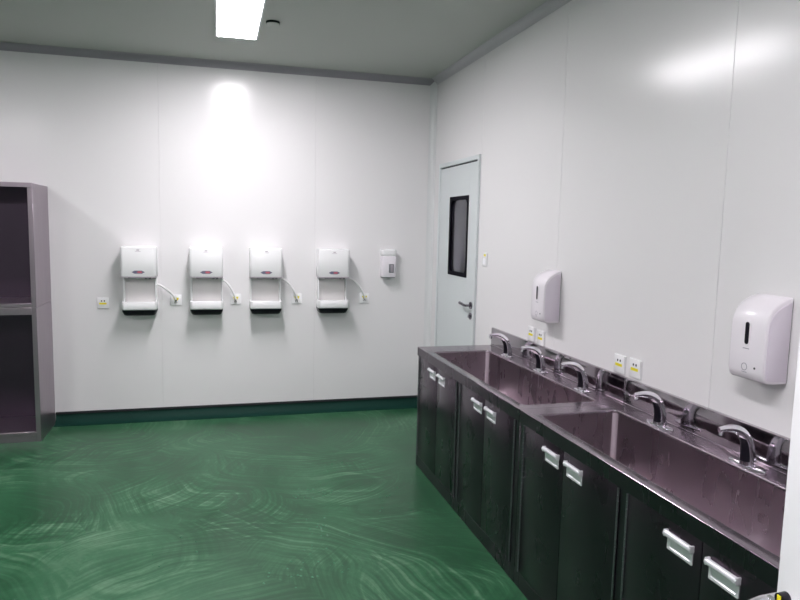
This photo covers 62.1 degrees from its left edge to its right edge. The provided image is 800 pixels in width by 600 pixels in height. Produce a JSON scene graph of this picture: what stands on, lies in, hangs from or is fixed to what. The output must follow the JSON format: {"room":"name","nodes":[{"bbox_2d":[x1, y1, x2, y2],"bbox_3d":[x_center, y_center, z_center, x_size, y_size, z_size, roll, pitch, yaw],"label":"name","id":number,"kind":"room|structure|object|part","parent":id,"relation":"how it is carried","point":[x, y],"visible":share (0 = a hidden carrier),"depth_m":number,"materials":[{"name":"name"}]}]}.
{"room":"handwashing room","nodes":[
{"label":"handwashing room","id":0,"kind":"room"},
{"bbox_2d":[0,50,429,419],"bbox_3d":[-3.116,-0.441,4.868,7.000,2.800,0.090,0,6,-15],"label":"wall","id":1,"kind":"structure","parent":0,"point":[174,159],"depth_m":5.27,"materials":[{"name":"white paint"}]},
{"bbox_2d":[97,297,108,308],"bbox_3d":[-2.279,0.024,5.100,0.086,0.086,0.010,0,6,-15],"label":"wall socket","id":2,"kind":"object","parent":1,"relation":"attached to","point":[102,302],"visible":1,"depth_m":5.10,"materials":[{"name":"white plastic"}]},
{"bbox_2d":[120,246,157,315],"bbox_3d":[-1.988,-0.145,5.077,0.252,0.525,0.170,0,6,-15],"label":"dryer","id":3,"kind":"object","parent":1,"relation":"attached to","point":[139,264],"visible":1,"depth_m":5.02,"materials":[{"name":"white plastic"}]},
{"bbox_3d":[-2.109,-0.067,5.083,0.012,0.236,0.057,0,6,-15],"label":"arm","id":4,"kind":"part","parent":3,"relation":"part of","materials":[{"name":"white plastic"}]},
{"bbox_2d":[121,300,157,310],"bbox_3d":[-1.993,0.039,5.101,0.250,0.066,0.163,0,6,-15],"label":"tray","id":5,"kind":"object","parent":3,"relation":"on","point":[127,305],"depth_m":5.03,"materials":[{"name":"white plastic"}]},
{"bbox_3d":[-2.009,-0.073,5.153,0.242,0.236,0.030,0,6,-15],"label":"panel","id":6,"kind":"part","parent":3,"relation":"part of","materials":[{"name":"white plastic"}]},
{"bbox_3d":[-1.887,-0.069,5.144,0.012,0.236,0.057,0,6,-15],"label":"arm","id":7,"kind":"part","parent":3,"relation":"part of","materials":[{"name":"white plastic"}]},
{"bbox_2d":[157,283,176,299],"bbox_3d":[-1.815,-0.063,5.172,0.149,0.134,0.029,-1,7,-21],"label":"power cable","id":8,"kind":"object","parent":1,"relation":"attached to","point":[160,285],"visible":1,"depth_m":5.16,"materials":[{"name":"white plastic"}]},
{"bbox_2d":[170,295,181,305],"bbox_3d":[-1.762,0.002,5.227,0.086,0.086,0.034,0,6,-15],"label":"wall socket","id":9,"kind":"object","parent":1,"relation":"attached to","point":[178,302],"visible":1,"depth_m":5.24,"materials":[{"name":"white plastic"}]},
{"bbox_2d":[189,247,222,314],"bbox_3d":[-1.515,-0.148,5.207,0.252,0.525,0.170,0,6,-15],"label":"dryer","id":10,"kind":"object","parent":1,"relation":"attached to","point":[205,263],"visible":1,"depth_m":5.15,"materials":[{"name":"white plastic"}]},
{"bbox_3d":[-1.635,-0.071,5.213,0.012,0.236,0.057,0,6,-15],"label":"arm","id":11,"kind":"part","parent":10,"relation":"part of","materials":[{"name":"white plastic"}]},
{"bbox_2d":[190,300,222,309],"bbox_3d":[-1.520,0.035,5.230,0.250,0.066,0.163,0,6,-15],"label":"tray","id":12,"kind":"object","parent":10,"relation":"on","point":[194,304],"depth_m":5.16,"materials":[{"name":"white plastic"}]},
{"bbox_3d":[-1.535,-0.076,5.283,0.242,0.236,0.030,0,6,-15],"label":"panel","id":13,"kind":"part","parent":10,"relation":"part of","materials":[{"name":"white plastic"}]},
{"bbox_3d":[-1.413,-0.072,5.273,0.012,0.236,0.057,0,6,-15],"label":"arm","id":14,"kind":"part","parent":10,"relation":"part of","materials":[{"name":"white plastic"}]},
{"bbox_2d":[0,42,434,85],"bbox_3d":[-3.067,-1.800,4.653,7.000,0.049,0.049,0,6,-15],"label":"trim","id":15,"kind":"structure","parent":1,"relation":"attached to","point":[4,46],"depth_m":5.10,"materials":[{"name":"grey metal"}]},
{"bbox_2d":[223,279,236,299],"bbox_3d":[-1.359,-0.083,5.295,0.115,0.166,0.028,-1,7,-23],"label":"power cable","id":16,"kind":"object","parent":1,"relation":"attached to","point":[225,281],"visible":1,"depth_m":5.29,"materials":[{"name":"white plastic"}]},
{"bbox_2d":[230,294,240,303],"bbox_3d":[-1.322,-0.006,5.347,0.086,0.086,0.034,0,6,-15],"label":"wall socket","id":17,"kind":"object","parent":1,"relation":"attached to","point":[238,296],"visible":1,"depth_m":5.36,"materials":[{"name":"white plastic"}]},
{"bbox_2d":[54,395,417,426],"bbox_3d":[-3.123,0.918,4.930,7.000,0.086,0.086,0,6,-15],"label":"baseboard","id":18,"kind":"structure","parent":1,"relation":"attached to","point":[81,419],"depth_m":5.42,"materials":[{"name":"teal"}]},
{"bbox_2d":[249,248,281,313],"bbox_3d":[-1.076,-0.152,5.328,0.252,0.525,0.170,0,6,-15],"label":"dryer","id":19,"kind":"object","parent":1,"relation":"attached to","point":[265,264],"visible":1,"depth_m":5.27,"materials":[{"name":"white plastic"}]},
{"bbox_3d":[-1.196,-0.074,5.333,0.012,0.236,0.057,0,6,-15],"label":"arm","id":20,"kind":"part","parent":19,"relation":"part of","materials":[{"name":"white plastic"}]},
{"bbox_2d":[249,299,281,308],"bbox_3d":[-1.081,0.032,5.351,0.250,0.066,0.163,0,6,-15],"label":"tray","id":21,"kind":"object","parent":19,"relation":"on","point":[253,303],"depth_m":5.28,"materials":[{"name":"white plastic"}]},
{"bbox_3d":[-1.096,-0.079,5.403,0.242,0.236,0.030,0,6,-15],"label":"panel","id":22,"kind":"part","parent":19,"relation":"part of","materials":[{"name":"white plastic"}]},
{"bbox_3d":[-0.975,-0.076,5.394,0.012,0.236,0.057,0,6,-15],"label":"arm","id":23,"kind":"part","parent":19,"relation":"part of","materials":[{"name":"white plastic"}]},
{"bbox_2d":[281,278,297,298],"bbox_3d":[-0.903,-0.094,5.419,0.148,0.182,0.029,-1,7,-21],"label":"power cable","id":24,"kind":"object","parent":1,"relation":"attached to","point":[285,280],"visible":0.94,"depth_m":5.41,"materials":[{"name":"white plastic"}]},
{"bbox_2d":[291,293,301,303],"bbox_3d":[-0.851,-0.010,5.477,0.086,0.086,0.034,0,6,-15],"label":"wall socket","id":25,"kind":"object","parent":1,"relation":"attached to","point":[294,300],"visible":1,"depth_m":5.48,"materials":[{"name":"white plastic"}]},
{"bbox_2d":[316,249,348,312],"bbox_3d":[-0.554,-0.156,5.471,0.252,0.525,0.170,0,6,-15],"label":"dryer","id":26,"kind":"object","parent":1,"relation":"attached to","point":[332,265],"visible":1,"depth_m":5.41,"materials":[{"name":"white plastic"}]},
{"bbox_3d":[-0.675,-0.078,5.476,0.012,0.236,0.057,0,6,-15],"label":"arm","id":27,"kind":"part","parent":26,"relation":"part of","materials":[{"name":"white plastic"}]},
{"bbox_3d":[-0.575,-0.083,5.546,0.242,0.236,0.030,0,6,-15],"label":"panel","id":28,"kind":"part","parent":26,"relation":"part of","materials":[{"name":"white plastic"}]},
{"bbox_2d":[316,299,348,307],"bbox_3d":[-0.559,0.028,5.494,0.250,0.066,0.163,0,6,-15],"label":"tray","id":29,"kind":"object","parent":26,"relation":"on","point":[320,303],"depth_m":5.42,"materials":[{"name":"white plastic"}]},
{"bbox_3d":[-0.453,-0.080,5.537,0.012,0.236,0.057,0,6,-15],"label":"arm","id":30,"kind":"part","parent":26,"relation":"part of","materials":[{"name":"white plastic"}]},
{"bbox_2d":[348,277,365,298],"bbox_3d":[-0.367,-0.103,5.566,0.176,0.192,0.029,-1,7,-20],"label":"power cable","id":31,"kind":"object","parent":1,"relation":"attached to","point":[350,278],"visible":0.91,"depth_m":5.56,"materials":[{"name":"white plastic"}]},
{"bbox_2d":[359,293,368,302],"bbox_3d":[-0.301,-0.015,5.628,0.086,0.086,0.034,0,6,-15],"label":"wall socket","id":32,"kind":"object","parent":1,"relation":"attached to","point":[361,298],"visible":1,"depth_m":5.63,"materials":[{"name":"white plastic"}]},
{"bbox_2d":[380,249,395,277],"bbox_3d":[-0.099,-0.308,5.624,0.126,0.237,0.082,0,6,-15],"label":"dispenser","id":33,"kind":"object","parent":1,"relation":"attached to","point":[388,256],"visible":1,"depth_m":5.59,"materials":[{"name":"white plastic"}]},
{"bbox_3d":[-0.097,-0.399,5.615,0.126,0.054,0.080,0,6,-15],"label":"lid","id":34,"kind":"part","parent":33,"relation":"part of","materials":[{"name":"white plastic"}]},
{"bbox_2d":[423,82,436,346],"bbox_3d":[0.254,-0.503,5.716,0.049,2.710,0.049,0,6,-15],"label":"trim","id":35,"kind":"structure","parent":1,"relation":"attached to","point":[433,87],"depth_m":5.70,"materials":[{"name":"white metal"}]},
{"bbox_2d":[0,408,527,599],"bbox_3d":[-2.003,1.478,0.861,7.200,0.100,8.800,0,6,-15],"label":"floor","id":36,"kind":"structure","parent":0,"point":[85,510],"depth_m":3.55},
{"bbox_2d":[0,182,55,443],"bbox_3d":[-3.151,0.084,4.644,1.207,1.804,0.436,0,6,-15],"label":"tall cabinet","id":37,"kind":"object","parent":36,"relation":"on","point":[27,393],"visible":1,"depth_m":4.88,"materials":[{"name":"silver metal"}]},
{"bbox_3d":[-3.150,0.045,4.637,1.143,0.078,0.418,0,6,-15],"label":"shelf","id":38,"kind":"part","parent":37,"relation":"part of","materials":[{"name":"silver metal"}]},
{"bbox_3d":[-3.207,0.063,4.847,1.143,1.799,0.011,0,6,-15],"label":"panel","id":39,"kind":"part","parent":37,"relation":"part of","materials":[{"name":"grey metal"}]},
{"bbox_3d":[-2.575,-0.393,4.752,0.032,0.848,0.430,0,6,-15],"label":"panel","id":40,"kind":"part","parent":37,"relation":"part of","materials":[{"name":"silver metal"}]},
{"bbox_3d":[-2.595,0.503,4.849,0.032,0.951,0.430,0,6,-15],"label":"panel","id":41,"kind":"part","parent":37,"relation":"part of","materials":[{"name":"silver metal"}]},
{"bbox_2d":[416,327,627,581],"bbox_3d":[0.557,0.720,3.702,0.546,0.908,1.518,0,6,-15],"label":"base cabinet","id":42,"kind":"object","parent":36,"relation":"on","point":[470,398],"visible":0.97,"depth_m":3.51,"materials":[{"name":"grey metal"}]},
{"bbox_3d":[0.175,0.712,4.160,0.016,0.658,0.364,0,6,-15],"label":"door","id":43,"kind":"part","parent":42,"relation":"part of","materials":[{"name":"grey metal"}]},
{"bbox_3d":[0.191,0.451,4.032,0.019,0.059,0.114,0,6,-15],"label":"handle","id":44,"kind":"part","parent":42,"relation":"part of","materials":[{"name":"silver metal"}]},
{"bbox_3d":[0.236,0.470,3.869,0.019,0.059,0.114,0,6,-15],"label":"handle","id":45,"kind":"part","parent":42,"relation":"part of","materials":[{"name":"silver metal"}]},
{"bbox_3d":[0.268,0.750,3.825,0.016,0.658,0.330,0,6,-15],"label":"door","id":46,"kind":"part","parent":42,"relation":"part of","materials":[{"name":"grey metal"}]},
{"bbox_3d":[0.371,0.793,3.450,0.016,0.658,0.337,0,6,-15],"label":"door","id":47,"kind":"part","parent":42,"relation":"part of","materials":[{"name":"grey metal"}]},
{"bbox_3d":[0.383,0.531,3.334,0.019,0.059,0.114,0,6,-15],"label":"handle","id":48,"kind":"part","parent":42,"relation":"part of","materials":[{"name":"silver metal"}]},
{"bbox_3d":[0.428,0.550,3.171,0.019,0.059,0.114,0,6,-15],"label":"handle","id":49,"kind":"part","parent":42,"relation":"part of","materials":[{"name":"silver metal"}]},
{"bbox_3d":[0.461,0.831,3.123,0.016,0.658,0.339,0,6,-15],"label":"door","id":50,"kind":"part","parent":42,"relation":"part of","materials":[{"name":"grey metal"}]},
{"bbox_2d":[419,345,622,408],"bbox_3d":[0.562,0.390,3.666,0.513,0.008,1.518,0,6,-15],"label":"countertop","id":51,"kind":"structure","parent":42,"relation":"on","point":[597,398],"depth_m":3.49,"materials":[{"name":"silver metal"}]},
{"bbox_2d":[489,333,513,357],"bbox_3d":[0.612,0.272,4.051,0.154,0.145,0.092,0,6,-15],"label":"faucet","id":52,"kind":"object","parent":51,"relation":"on","point":[507,351],"visible":1,"depth_m":4.04,"materials":[{"name":"silver metal"}]},
{"bbox_2d":[436,352,591,404],"bbox_3d":[0.555,0.530,3.615,0.360,0.260,1.262,0,6,-15],"label":"basin","id":53,"kind":"object","parent":51,"relation":"in","point":[516,381],"depth_m":3.85,"materials":[{"name":"silver metal"}]},
{"bbox_2d":[520,346,547,372],"bbox_3d":[0.727,0.320,3.634,0.154,0.145,0.092,0,6,-15],"label":"faucet","id":54,"kind":"object","parent":51,"relation":"on","point":[540,361],"visible":1,"depth_m":3.63,"materials":[{"name":"silver metal"}]},
{"bbox_2d":[560,362,590,392],"bbox_3d":[0.843,0.368,3.213,0.154,0.145,0.092,0,6,-15],"label":"faucet","id":55,"kind":"object","parent":51,"relation":"on","point":[582,386],"visible":1,"depth_m":3.21,"materials":[{"name":"silver metal"}]},
{"bbox_3d":[0.888,0.437,3.233,0.052,0.006,0.092,0,6,-15],"label":"plate","id":56,"kind":"part","parent":55,"relation":"part of","materials":[{"name":"silver metal"}]},
{"bbox_2d":[514,378,789,599],"bbox_3d":[0.959,0.887,2.244,0.546,0.908,1.518,0,6,-15],"label":"base cabinet","id":57,"kind":"object","parent":36,"relation":"on","point":[613,504],"visible":0.98,"depth_m":2.33,"materials":[{"name":"grey metal"}]},
{"bbox_3d":[0.575,0.878,2.709,0.016,0.658,0.332,0,6,-15],"label":"door","id":58,"kind":"part","parent":57,"relation":"part of","materials":[{"name":"grey metal"}]},
{"bbox_3d":[0.586,0.616,2.596,0.019,0.059,0.114,0,6,-15],"label":"handle","id":59,"kind":"part","parent":57,"relation":"part of","materials":[{"name":"silver metal"}]},
{"bbox_3d":[0.631,0.634,2.433,0.019,0.059,0.114,0,6,-15],"label":"handle","id":60,"kind":"part","parent":57,"relation":"part of","materials":[{"name":"silver metal"}]},
{"bbox_3d":[0.666,0.916,2.376,0.016,0.658,0.357,0,6,-15],"label":"door","id":61,"kind":"part","parent":57,"relation":"part of","materials":[{"name":"grey metal"}]},
{"bbox_2d":[634,391,673,431],"bbox_3d":[1.014,0.431,2.671,0.157,0.145,0.140,3,6,15],"label":"faucet","id":62,"kind":"object","parent":57,"relation":"on","point":[659,420],"visible":1,"depth_m":2.64,"materials":[{"name":"silver metal"}]},
{"bbox_3d":[1.043,0.501,2.670,0.052,0.007,0.160,0,6,-15],"label":"plate","id":63,"kind":"part","parent":62,"relation":"part of","materials":[{"name":"silver metal"}]},
{"bbox_3d":[0.772,0.960,1.993,0.016,0.658,0.337,0,6,-15],"label":"door","id":64,"kind":"part","parent":57,"relation":"part of","materials":[{"name":"grey metal"}]},
{"bbox_2d":[543,412,785,556],"bbox_3d":[0.932,0.687,2.245,0.360,0.260,1.278,0,6,-15],"label":"basin","id":65,"kind":"object","parent":57,"relation":"in","point":[748,503],"depth_m":2.42,"materials":[{"name":"silver metal"}]},
{"bbox_3d":[0.784,0.698,1.878,0.019,0.059,0.114,0,6,-15],"label":"handle","id":66,"kind":"part","parent":57,"relation":"part of","materials":[{"name":"silver metal"}]},
{"bbox_3d":[0.829,0.717,1.715,0.019,0.059,0.114,0,6,-15],"label":"handle","id":67,"kind":"part","parent":57,"relation":"part of","materials":[{"name":"silver metal"}]},
{"bbox_3d":[0.863,0.998,1.662,0.016,0.658,0.347,0,6,-15],"label":"door","id":68,"kind":"part","parent":57,"relation":"part of","materials":[{"name":"grey metal"}]},
{"bbox_2d":[718,425,766,473],"bbox_3d":[1.135,0.481,2.231,0.157,0.145,0.140,3,6,15],"label":"faucet","id":69,"kind":"object","parent":57,"relation":"on","point":[747,458],"visible":1,"depth_m":2.20,"materials":[{"name":"silver metal"}]},
{"bbox_3d":[1.119,0.481,2.209,0.154,0.140,0.046,0,6,-15],"label":"spout","id":70,"kind":"part","parent":69,"relation":"part of","materials":[{"name":"silver metal"}]},
{"bbox_3d":[1.165,0.552,2.229,0.052,0.007,0.160,0,6,-15],"label":"plate","id":71,"kind":"part","parent":69,"relation":"part of","materials":[{"name":"silver metal"}]},
{"bbox_2d":[0,0,546,77],"bbox_3d":[-1.938,-1.404,0.548,7.200,0.100,8.800,0,6,-15],"label":"ceiling","id":72,"kind":"structure","parent":0,"point":[412,38],"depth_m":4.26,"materials":[{"name":"grey paint"}]},
{"bbox_2d":[215,0,265,39],"bbox_3d":[-0.929,-1.683,3.846,0.274,0.012,1.224,0,6,-15],"label":"recessed light","id":73,"kind":"object","parent":72,"relation":"in","point":[240,19],"visible":1,"depth_m":4.01,"materials":[{"name":"white"}]},
{"bbox_2d":[266,20,279,26],"bbox_3d":[-0.783,-1.705,4.098,0.086,0.017,0.086,0,6,-15],"label":"smoke detector","id":74,"kind":"object","parent":72,"relation":"attached to","point":[274,23],"visible":1,"depth_m":4.07,"materials":[{"name":"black plastic"}]},
{"bbox_2d":[430,0,799,438],"bbox_3d":[1.448,0.012,1.643,0.090,2.800,8.600,0,6,-15],"label":"wall","id":75,"kind":"structure","parent":0,"point":[643,153],"depth_m":2.87,"materials":[{"name":"white paint"}]},
{"bbox_2d":[434,154,480,345],"bbox_3d":[0.399,-0.033,5.168,0.080,2.082,0.870,0,6,-15],"label":"door","id":76,"kind":"structure","parent":75,"relation":"in","point":[459,180],"depth_m":5.10,"materials":[{"name":"white paint"}]},
{"bbox_3d":[0.471,0.034,4.867,0.060,0.052,0.163,0,6,-15],"label":"handle","id":77,"kind":"part","parent":76,"relation":"part of","materials":[{"name":"silver metal"}]},
{"bbox_2d":[482,252,487,266],"bbox_3d":[0.585,-0.280,4.591,0.011,0.096,0.080,0,6,-15],"label":"light switch","id":78,"kind":"object","parent":75,"relation":"attached to","point":[484,255],"visible":1,"depth_m":4.58,"materials":[{"name":"white plastic"}]},
{"bbox_2d":[432,0,571,84],"bbox_3d":[1.412,-1.355,1.476,0.049,0.049,8.600,0,6,-15],"label":"trim","id":79,"kind":"structure","parent":75,"relation":"attached to","point":[548,7],"depth_m":4.22,"materials":[{"name":"grey metal"}]},
{"bbox_2d":[527,326,535,341],"bbox_3d":[0.773,0.199,3.917,0.010,0.086,0.086,0,6,-15],"label":"wall socket","id":80,"kind":"object","parent":75,"relation":"attached to","point":[531,330],"visible":1,"depth_m":3.90,"materials":[{"name":"white plastic"}]},
{"bbox_2d":[537,329,544,345],"bbox_3d":[0.805,0.216,3.803,0.010,0.086,0.086,0,6,-15],"label":"wall socket","id":81,"kind":"object","parent":75,"relation":"attached to","point":[540,334],"visible":1,"depth_m":3.79,"materials":[{"name":"white plastic"}]},
{"bbox_2d":[531,269,561,322],"bbox_3d":[0.798,-0.023,3.648,0.103,0.283,0.159,0,6,-15],"label":"soap dispenser","id":82,"kind":"object","parent":75,"relation":"attached to","point":[546,286],"visible":1,"depth_m":3.58,"materials":[{"name":"white plastic"}]},
{"bbox_3d":[0.819,-0.012,3.576,0.084,0.258,0.008,0,6,-15],"label":"panel","id":83,"kind":"part","parent":82,"relation":"part of","materials":[{"name":"white plastic"}]},
{"bbox_2d":[491,327,627,403],"bbox_3d":[0.818,0.370,3.734,0.022,0.208,1.518,0,6,-15],"label":"backsplash","id":84,"kind":"structure","parent":75,"relation":"attached to","point":[610,384],"depth_m":3.47,"materials":[{"name":"grey metal"}]},
{"bbox_2d":[613,353,625,374],"bbox_3d":[1.010,0.294,3.059,0.010,0.086,0.086,0,6,-15],"label":"wall socket","id":85,"kind":"object","parent":75,"relation":"attached to","point":[619,366],"visible":1,"depth_m":3.05,"materials":[{"name":"white plastic"}]},
{"bbox_2d":[629,357,642,379],"bbox_3d":[1.041,0.304,2.944,0.010,0.086,0.086,0,6,-15],"label":"wall socket","id":86,"kind":"object","parent":75,"relation":"attached to","point":[635,365],"visible":1,"depth_m":2.94,"materials":[{"name":"white plastic"}]},
{"bbox_2d":[624,378,789,475],"bbox_3d":[1.219,0.537,2.275,0.022,0.208,1.518,0,6,-15],"label":"backsplash","id":87,"kind":"structure","parent":75,"relation":"attached to","point":[772,449],"depth_m":2.47,"materials":[{"name":"grey metal"}]},
{"bbox_2d":[729,293,792,384],"bbox_3d":[1.194,0.126,2.209,0.103,0.283,0.159,0,6,-15],"label":"soap dispenser","id":88,"kind":"object","parent":75,"relation":"attached to","point":[761,323],"visible":1,"depth_m":2.15,"materials":[{"name":"white plastic"}]},
{"bbox_3d":[1.215,0.137,2.137,0.084,0.258,0.008,0,6,-15],"label":"panel","id":89,"kind":"part","parent":88,"relation":"part of","materials":[{"name":"white plastic"}]},
{"bbox_2d":[749,337,799,599],"bbox_3d":[1.028,0.411,1.179,0.966,2.072,0.116,0,6,-15],"label":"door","id":90,"kind":"structure","parent":75,"relation":"in","point":[788,588],"depth_m":1.02,"materials":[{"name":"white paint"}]},
{"bbox_3d":[0.636,0.510,1.106,0.170,0.052,0.071,0,6,-15],"label":"handle","id":91,"kind":"part","parent":90,"relation":"part of","materials":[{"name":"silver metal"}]}
]}

